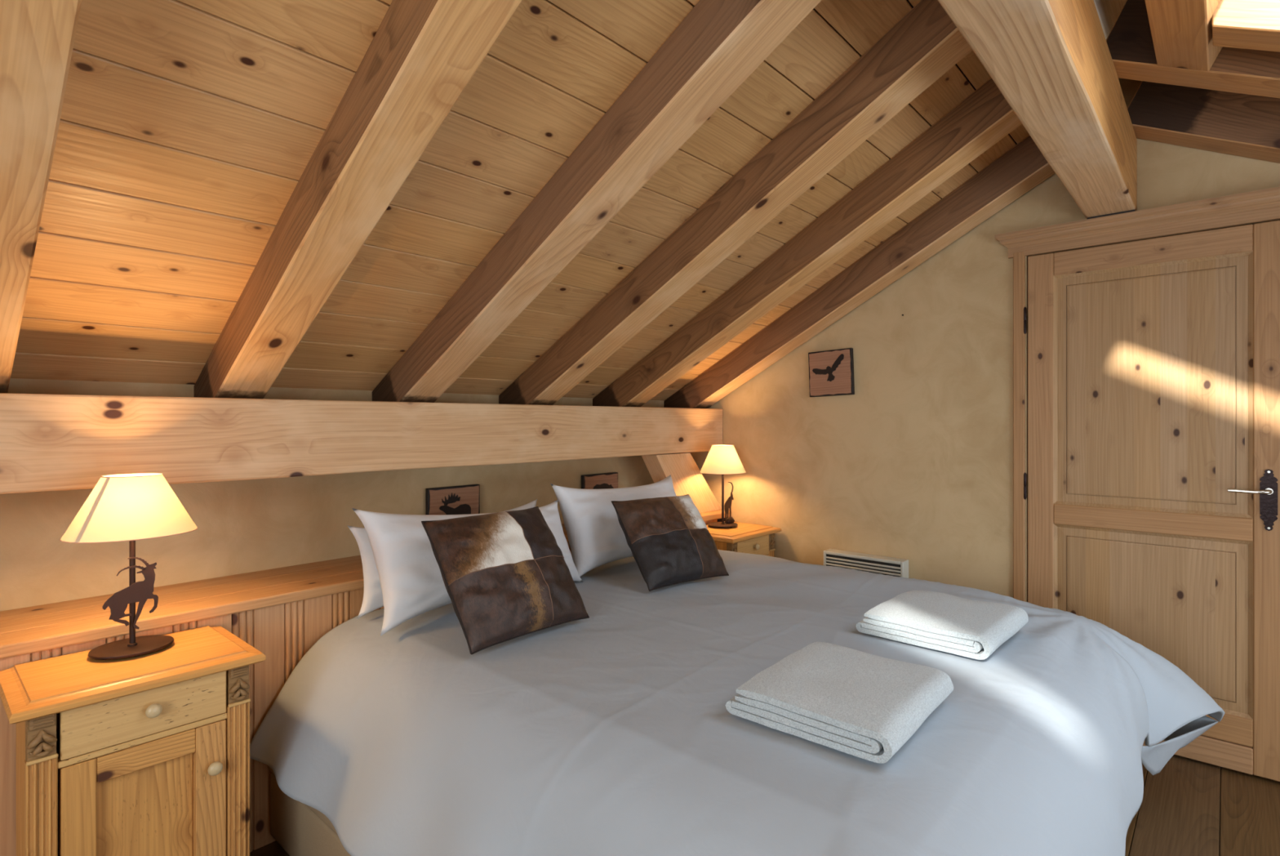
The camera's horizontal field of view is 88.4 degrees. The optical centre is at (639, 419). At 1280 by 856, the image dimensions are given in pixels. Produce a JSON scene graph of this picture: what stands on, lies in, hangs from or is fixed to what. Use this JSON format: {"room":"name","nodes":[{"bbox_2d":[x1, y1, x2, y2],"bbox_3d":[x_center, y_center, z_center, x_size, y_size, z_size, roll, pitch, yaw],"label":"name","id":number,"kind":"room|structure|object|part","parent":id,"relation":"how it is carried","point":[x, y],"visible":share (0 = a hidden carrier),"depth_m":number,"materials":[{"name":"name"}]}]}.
{"room":"bedroom","nodes":[
{"label":"bedroom","id":0,"kind":"room"},
{"bbox_2d":[0,377,664,611],"bbox_3d":[-1.415,0.594,2.414,0.120,1.446,4.924,0,0,42],"label":"wall","id":1,"kind":"structure","parent":0,"point":[248,525],"depth_m":2.34,"materials":[{"name":"paint"}]},
{"bbox_2d":[425,484,479,514],"bbox_3d":[-0.833,0.420,2.944,0.028,0.245,0.264,0,0,42],"label":"wall plaque","id":2,"kind":"object","parent":1,"relation":"attached to","point":[462,499],"visible":0.56,"depth_m":2.93,"materials":[{"name":"brown wood"}]},
{"bbox_2d":[581,471,617,488],"bbox_3d":[-0.219,0.420,3.633,0.028,0.245,0.268,0,0,42],"label":"wall plaque","id":3,"kind":"object","parent":1,"relation":"attached to","point":[604,480],"visible":0.34,"depth_m":3.62,"materials":[{"name":"brown wood"}]},
{"bbox_2d":[10,0,1029,399],"bbox_3d":[-0.601,-0.681,1.695,2.452,1.464,5.134,0,0,42],"label":"ceiling","id":4,"kind":"structure","parent":0,"point":[188,129],"depth_m":1.76,"materials":[{"name":"brown wood"}]},
{"bbox_2d":[0,0,81,392],"bbox_3d":[-1.047,-0.623,1.094,2.316,1.346,0.132,0,0,42],"label":"rafter","id":5,"kind":"object","parent":4,"relation":"attached to","point":[37,37],"visible":0.93,"depth_m":1.15,"materials":[{"name":"brown wood"}]},
{"bbox_2d":[498,0,972,404],"bbox_3d":[0.186,-0.622,2.480,2.315,1.347,0.144,0,0,42],"label":"rafter","id":6,"kind":"object","parent":4,"relation":"attached to","point":[926,43],"visible":0.88,"depth_m":2.21,"materials":[{"name":"brown wood"}]},
{"bbox_2d":[592,77,1022,406],"bbox_3d":[0.602,-0.623,2.947,2.316,1.345,0.143,0,0,42],"label":"rafter","id":7,"kind":"object","parent":4,"relation":"attached to","point":[984,117],"visible":0.76,"depth_m":2.72,"materials":[{"name":"brown wood"}]},
{"bbox_2d":[663,134,1054,408],"bbox_3d":[1.012,-0.623,3.407,2.316,1.346,0.147,0,0,42],"label":"rafter","id":8,"kind":"object","parent":4,"relation":"attached to","point":[1024,166],"visible":0.81,"depth_m":3.20,"materials":[{"name":"brown wood"}]},
{"bbox_2d":[937,0,1137,218],"bbox_3d":[0.307,-0.977,0.871,0.173,0.314,4.910,0,0,42],"label":"ridge beam","id":9,"kind":"structure","parent":4,"relation":"attached to","point":[1051,61],"depth_m":1.73,"materials":[{"name":"brown wood"}]},
{"bbox_3d":[1.921,-0.827,2.683,0.159,0.013,0.056,0,0,42],"label":"bearing plate","id":10,"kind":"part","parent":9,"relation":"part of","materials":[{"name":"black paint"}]},
{"bbox_2d":[249,754,1279,855],"bbox_3d":[0.469,1.347,0.857,4.918,0.060,5.104,0,0,42],"label":"floor","id":11,"kind":"structure","parent":0,"point":[1191,806],"depth_m":2.19,"materials":[{"name":"brown wood"}]},
{"bbox_2d":[0,625,266,855],"bbox_3d":[-1.268,0.959,1.652,0.354,0.717,0.485,0,0,42],"label":"nightstand","id":12,"kind":"object","parent":11,"relation":"on","point":[148,753],"visible":0.99,"depth_m":1.57,"materials":[{"name":"brown wood"}]},
{"bbox_3d":[-1.406,0.960,1.511,0.310,0.655,0.012,0,0,42],"label":"panel","id":13,"kind":"part","parent":12,"relation":"part of","materials":[{"name":"brown wood"}]},
{"bbox_3d":[-1.281,0.728,1.411,0.010,0.008,0.051,0,0,42],"label":"capital sill","id":14,"kind":"part","parent":12,"relation":"part of","materials":[{"name":"brown wood"}]},
{"bbox_3d":[-1.385,0.960,1.754,0.008,0.655,0.400,0,0,42],"label":"panel","id":15,"kind":"part","parent":12,"relation":"part of","materials":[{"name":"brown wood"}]},
{"bbox_2d":[59,472,197,659],"bbox_3d":[-1.319,0.371,1.710,0.247,0.457,0.285,0,0,42],"label":"table lamp","id":16,"kind":"object","parent":12,"relation":"on","point":[120,507],"visible":1,"depth_m":1.66,"materials":[{"name":"brown metal"}]},
{"bbox_3d":[-1.319,0.220,1.710,0.244,0.151,0.282,0,0,42],"label":"lamp shade","id":17,"kind":"part","parent":16,"relation":"part of","materials":[{"name":"beige fabric"}]},
{"bbox_3d":[-1.319,0.443,1.710,0.022,0.286,0.022,0,0,42],"label":"stem","id":18,"kind":"part","parent":16,"relation":"part of","materials":[{"name":"brown metal"}]},
{"bbox_3d":[-1.171,0.754,1.565,0.030,0.014,0.327,0,0,42],"label":"shelf rail","id":19,"kind":"part","parent":12,"relation":"part of","materials":[{"name":"brown wood"}]},
{"bbox_3d":[-1.164,0.690,1.561,0.016,0.111,0.319,0,0,42],"label":"drawer","id":20,"kind":"part","parent":12,"relation":"part of","materials":[{"name":"brown wood"}]},
{"bbox_3d":[-1.180,1.007,1.572,0.005,0.374,0.192,0,0,42],"label":"sunk panel","id":21,"kind":"part","parent":12,"relation":"part of","materials":[{"name":"brown wood"}]},
{"bbox_3d":[-1.171,0.792,1.565,0.030,0.058,0.190,0,0,42],"label":"rail","id":22,"kind":"part","parent":12,"relation":"part of","materials":[{"name":"brown wood"}]},
{"bbox_3d":[-1.144,0.683,1.548,0.030,0.033,0.033,0,0,42],"label":"knob","id":23,"kind":"part","parent":12,"relation":"part of","materials":[{"name":"brown wood"}]},
{"bbox_3d":[-1.061,0.869,1.643,0.030,0.033,0.033,0,0,42],"label":"knob","id":24,"kind":"part","parent":12,"relation":"part of","materials":[{"name":"brown wood"}]},
{"bbox_3d":[-1.030,0.728,1.693,0.010,0.008,0.051,0,0,42],"label":"capital sill","id":25,"kind":"part","parent":12,"relation":"part of","materials":[{"name":"brown wood"}]},
{"bbox_3d":[-1.137,0.960,1.813,0.310,0.655,0.012,0,0,42],"label":"panel","id":26,"kind":"part","parent":12,"relation":"part of","materials":[{"name":"brown wood"}]},
{"bbox_2d":[268,765,351,855],"bbox_3d":[0.270,1.030,2.140,1.973,0.575,2.055,0,0,42],"label":"bed","id":27,"kind":"object","parent":11,"relation":"on","point":[300,828],"visible":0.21,"depth_m":1.87,"materials":[{"name":"fabric"}]},
{"bbox_2d":[249,549,1224,855],"bbox_3d":[0.416,0.883,2.133,2.211,0.546,2.392,0,0,42],"label":"duvet","id":28,"kind":"object","parent":27,"relation":"on","point":[611,731],"visible":0.73,"depth_m":1.56,"materials":[{"name":"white fabric"}]},
{"bbox_2d":[346,497,537,618],"bbox_3d":[-0.680,0.492,2.468,0.127,0.314,0.816,0,0,41],"label":"pillow","id":29,"kind":"object","parent":28,"relation":"on","point":[372,600],"visible":0.12,"depth_m":2.19,"materials":[{"name":"white fabric"}]},
{"bbox_2d":[351,499,583,635],"bbox_3d":[-0.561,0.463,2.345,0.226,0.372,0.871,0,0,38],"label":"pillow","id":30,"kind":"object","parent":28,"relation":"on","point":[412,584],"visible":0.44,"depth_m":2.07,"materials":[{"name":"white fabric"}]},
{"bbox_2d":[421,506,589,654],"bbox_3d":[-0.406,0.469,2.034,0.287,0.342,0.445,0,0,42],"label":"cushion","id":31,"kind":"object","parent":28,"relation":"on","point":[506,575],"visible":1,"depth_m":1.95,"materials":[{"name":"brown leather"}]},
{"bbox_2d":[550,474,676,581],"bbox_3d":[-0.051,0.460,2.959,0.228,0.395,0.796,0,0,44],"label":"pillow","id":32,"kind":"object","parent":28,"relation":"on","point":[596,536],"visible":0.59,"depth_m":2.73,"materials":[{"name":"white fabric"}]},
{"bbox_2d":[611,493,728,591],"bbox_3d":[0.124,0.481,2.662,0.417,0.316,0.273,0,0,-38],"label":"cushion","id":33,"kind":"object","parent":28,"relation":"on","point":[668,539],"visible":1,"depth_m":2.59,"materials":[{"name":"fabric"}]},
{"bbox_2d":[724,641,953,763],"bbox_3d":[0.456,0.610,1.485,0.366,0.070,0.399,0,0,41],"label":"folded towel","id":34,"kind":"object","parent":28,"relation":"on","point":[865,705],"visible":1,"depth_m":1.39,"materials":[{"name":"white fabric"}]},
{"bbox_2d":[856,590,1028,659],"bbox_3d":[0.926,0.608,2.014,0.376,0.069,0.395,0,0,43],"label":"folded towel","id":35,"kind":"object","parent":28,"relation":"on","point":[937,620],"visible":1,"depth_m":1.92,"materials":[{"name":"white fabric"}]},
{"bbox_2d":[0,509,731,855],"bbox_3d":[-1.229,0.930,2.234,0.396,0.773,4.902,0,0,42],"label":"panelling","id":36,"kind":"object","parent":11,"relation":"on","point":[281,612],"visible":0.22,"depth_m":2.02,"materials":[{"name":"brown wood"}]},
{"bbox_2d":[641,452,721,512],"bbox_3d":[0.248,0.365,3.790,0.110,0.354,0.612,0,0,42],"label":"diagonal brace","id":37,"kind":"object","parent":36,"relation":"on","point":[686,477],"visible":0.73,"depth_m":3.71,"materials":[{"name":"brown wood"}]},
{"bbox_2d":[706,520,781,556],"bbox_3d":[0.503,0.959,3.641,0.354,0.717,0.485,0,0,42],"label":"nightstand","id":38,"kind":"object","parent":11,"relation":"on","point":[749,538],"visible":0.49,"depth_m":3.54,"materials":[{"name":"brown wood"}]},
{"bbox_3d":[0.364,0.960,3.500,0.310,0.655,0.012,0,0,42],"label":"panel","id":39,"kind":"part","parent":38,"relation":"part of","materials":[{"name":"brown wood"}]},
{"bbox_2d":[699,444,746,527],"bbox_3d":[0.466,0.371,3.699,0.247,0.457,0.285,0,0,42],"label":"table lamp","id":40,"kind":"object","parent":38,"relation":"on","point":[722,460],"visible":1,"depth_m":3.63,"materials":[{"name":"beige fabric"}]},
{"bbox_3d":[0.466,0.443,3.699,0.022,0.286,0.022,0,0,42],"label":"stem","id":41,"kind":"part","parent":40,"relation":"part of","materials":[{"name":"brown metal"}]},
{"bbox_3d":[0.466,0.220,3.699,0.244,0.151,0.282,0,0,42],"label":"lamp shade","id":42,"kind":"part","parent":40,"relation":"part of","materials":[{"name":"beige fabric"}]},
{"bbox_3d":[0.607,0.690,3.549,0.016,0.111,0.319,0,0,42],"label":"drawer","id":43,"kind":"part","parent":38,"relation":"part of","materials":[{"name":"brown wood"}]},
{"bbox_3d":[0.626,0.683,3.537,0.030,0.033,0.033,0,0,42],"label":"knob","id":44,"kind":"part","parent":38,"relation":"part of","materials":[{"name":"brown wood"}]},
{"bbox_2d":[689,77,1279,601],"bbox_3d":[2.017,-0.093,2.718,4.802,2.820,0.120,0,0,42],"label":"wall","id":45,"kind":"structure","parent":0,"point":[915,464],"depth_m":3.21,"materials":[{"name":"paint"}]},
{"bbox_2d":[808,347,854,396],"bbox_3d":[1.016,-0.249,3.507,0.254,0.251,0.028,0,0,42],"label":"wall plaque","id":46,"kind":"object","parent":45,"relation":"attached to","point":[831,372],"visible":1,"depth_m":3.49,"materials":[{"name":"brown wood"}]},
{"bbox_2d":[823,548,908,577],"bbox_3d":[1.146,0.908,3.357,0.417,0.438,0.079,0,0,42],"label":"wall heater","id":47,"kind":"object","parent":45,"relation":"attached to","point":[885,565],"visible":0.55,"depth_m":3.31,"materials":[{"name":"white metal"}]},
{"bbox_3d":[1.147,0.908,3.359,0.393,0.426,0.072,0,0,42],"label":"casing","id":48,"kind":"part","parent":47,"relation":"part of","materials":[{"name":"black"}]},
{"bbox_3d":[1.146,0.697,3.357,0.389,0.016,0.079,0,0,42],"label":"panel","id":49,"kind":"part","parent":47,"relation":"part of","materials":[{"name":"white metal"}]},
{"bbox_2d":[994,186,1279,601],"bbox_3d":[2.021,0.246,2.625,1.072,2.142,0.114,0,0,42],"label":"trim","id":50,"kind":"structure","parent":45,"relation":"attached to","point":[1262,205],"depth_m":2.75,"materials":[{"name":"brown wood"}]},
{"bbox_3d":[1.683,0.287,2.921,0.045,2.060,0.020,0,0,42],"label":"casing","id":51,"kind":"part","parent":50,"relation":"part of","materials":[{"name":"brown wood"}]},
{"bbox_3d":[1.728,0.297,2.933,0.006,2.040,0.045,0,0,42],"label":"casing","id":52,"kind":"part","parent":50,"relation":"part of","materials":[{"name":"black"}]},
{"bbox_3d":[2.005,-0.774,2.606,1.072,0.101,0.064,0,0,42],"label":"cornice","id":53,"kind":"part","parent":50,"relation":"part of","materials":[{"name":"brown wood"}]},
{"bbox_2d":[1023,219,1279,781],"bbox_3d":[2.009,0.292,2.622,0.850,2.025,0.096,0,0,42],"label":"door","id":54,"kind":"structure","parent":45,"relation":"in","point":[1153,364],"depth_m":2.58,"materials":[{"name":"brown wood"}]},
{"bbox_3d":[2.030,-0.129,2.641,0.633,0.986,0.031,0,0,42],"label":"panel","id":55,"kind":"part","parent":54,"relation":"part of","materials":[{"name":"brown wood"}]},
{"bbox_3d":[2.030,-0.670,2.641,0.629,0.100,0.038,0,0,42],"label":"rail","id":56,"kind":"part","parent":54,"relation":"part of","materials":[{"name":"brown wood"}]},
{"bbox_3d":[2.030,0.406,2.641,0.629,0.087,0.038,0,0,42],"label":"rail","id":57,"kind":"part","parent":54,"relation":"part of","materials":[{"name":"brown wood"}]},
{"bbox_3d":[2.030,0.775,2.641,0.633,0.657,0.031,0,0,42],"label":"panel","id":58,"kind":"part","parent":54,"relation":"part of","materials":[{"name":"brown wood"}]},
{"bbox_3d":[2.030,1.153,2.641,0.629,0.103,0.038,0,0,42],"label":"rail","id":59,"kind":"part","parent":54,"relation":"part of","materials":[{"name":"brown wood"}]},
{"bbox_3d":[2.225,0.259,2.401,0.120,0.016,0.054,0,0,42],"label":"lever handle","id":60,"kind":"part","parent":54,"relation":"part of","materials":[{"name":"silver metal"}]},
{"bbox_3d":[2.282,0.291,2.389,0.048,0.223,0.004,0,0,42],"label":"lock plate","id":61,"kind":"part","parent":54,"relation":"part of","materials":[{"name":"black metal"}]},
{"bbox_2d":[1093,0,1126,39],"bbox_3d":[1.230,-0.869,0.065,2.450,1.275,5.134,0,0,42],"label":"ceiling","id":62,"kind":"structure","parent":0,"point":[1108,11],"depth_m":2.27,"materials":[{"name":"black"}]},
{"bbox_2d":[1106,0,1279,97],"bbox_3d":[2.384,-0.689,1.366,2.360,1.334,0.143,0,0,42],"label":"rafter","id":63,"kind":"object","parent":62,"relation":"attached to","point":[1130,43],"visible":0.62,"depth_m":2.00,"materials":[{"name":"brown wood"}]},
{"bbox_2d":[1144,0,1222,71],"bbox_3d":[1.195,-1.113,1.436,0.186,0.196,1.334,0,0,42],"label":"rafter","id":64,"kind":"object","parent":63,"relation":"attached to","point":[1181,30],"visible":0.76,"depth_m":1.77,"materials":[{"name":"brown wood"}]},
{"bbox_2d":[1127,80,1279,163],"bbox_3d":[2.795,-0.689,1.827,2.360,1.334,0.161,0,0,42],"label":"rafter","id":65,"kind":"object","parent":62,"relation":"attached to","point":[1238,124],"visible":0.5,"depth_m":2.39,"materials":[{"name":"brown wood"}]},
{"bbox_2d":[1211,0,1279,52],"bbox_3d":[1.952,-0.911,1.335,1.216,0.874,0.122,0,0,42],"label":"skylight","id":66,"kind":"object","parent":62,"relation":"attached to","point":[1255,24],"depth_m":1.66,"materials":[{"name":"brown wood"}]},
{"bbox_3d":[-1.329,-0.093,-1.040,4.802,2.820,0.120,0,0,42],"label":"wall","id":67,"kind":"structure","parent":0,"visible":0},
{"bbox_2d":[0,392,722,493],"bbox_3d":[-1.212,0.061,2.222,0.224,0.255,4.908,0,0,42],"label":"beam","id":68,"kind":"structure","parent":67,"relation":"attached to","point":[48,442],"depth_m":2.15,"materials":[{"name":"brown wood"}]},
{"bbox_2d":[194,0,522,398],"bbox_3d":[-0.644,-0.623,1.548,2.315,1.346,0.143,0,0,42],"label":"rafter","id":69,"kind":"object","parent":68,"relation":"attached to","point":[423,55],"visible":0.84,"depth_m":1.52,"materials":[{"name":"brown wood"}]},
{"bbox_2d":[372,0,821,402],"bbox_3d":[-0.228,-0.623,2.015,2.315,1.346,0.151,0,0,42],"label":"rafter","id":70,"kind":"object","parent":68,"relation":"attached to","point":[718,44],"visible":0.91,"depth_m":1.85,"materials":[{"name":"brown wood"}]}
]}

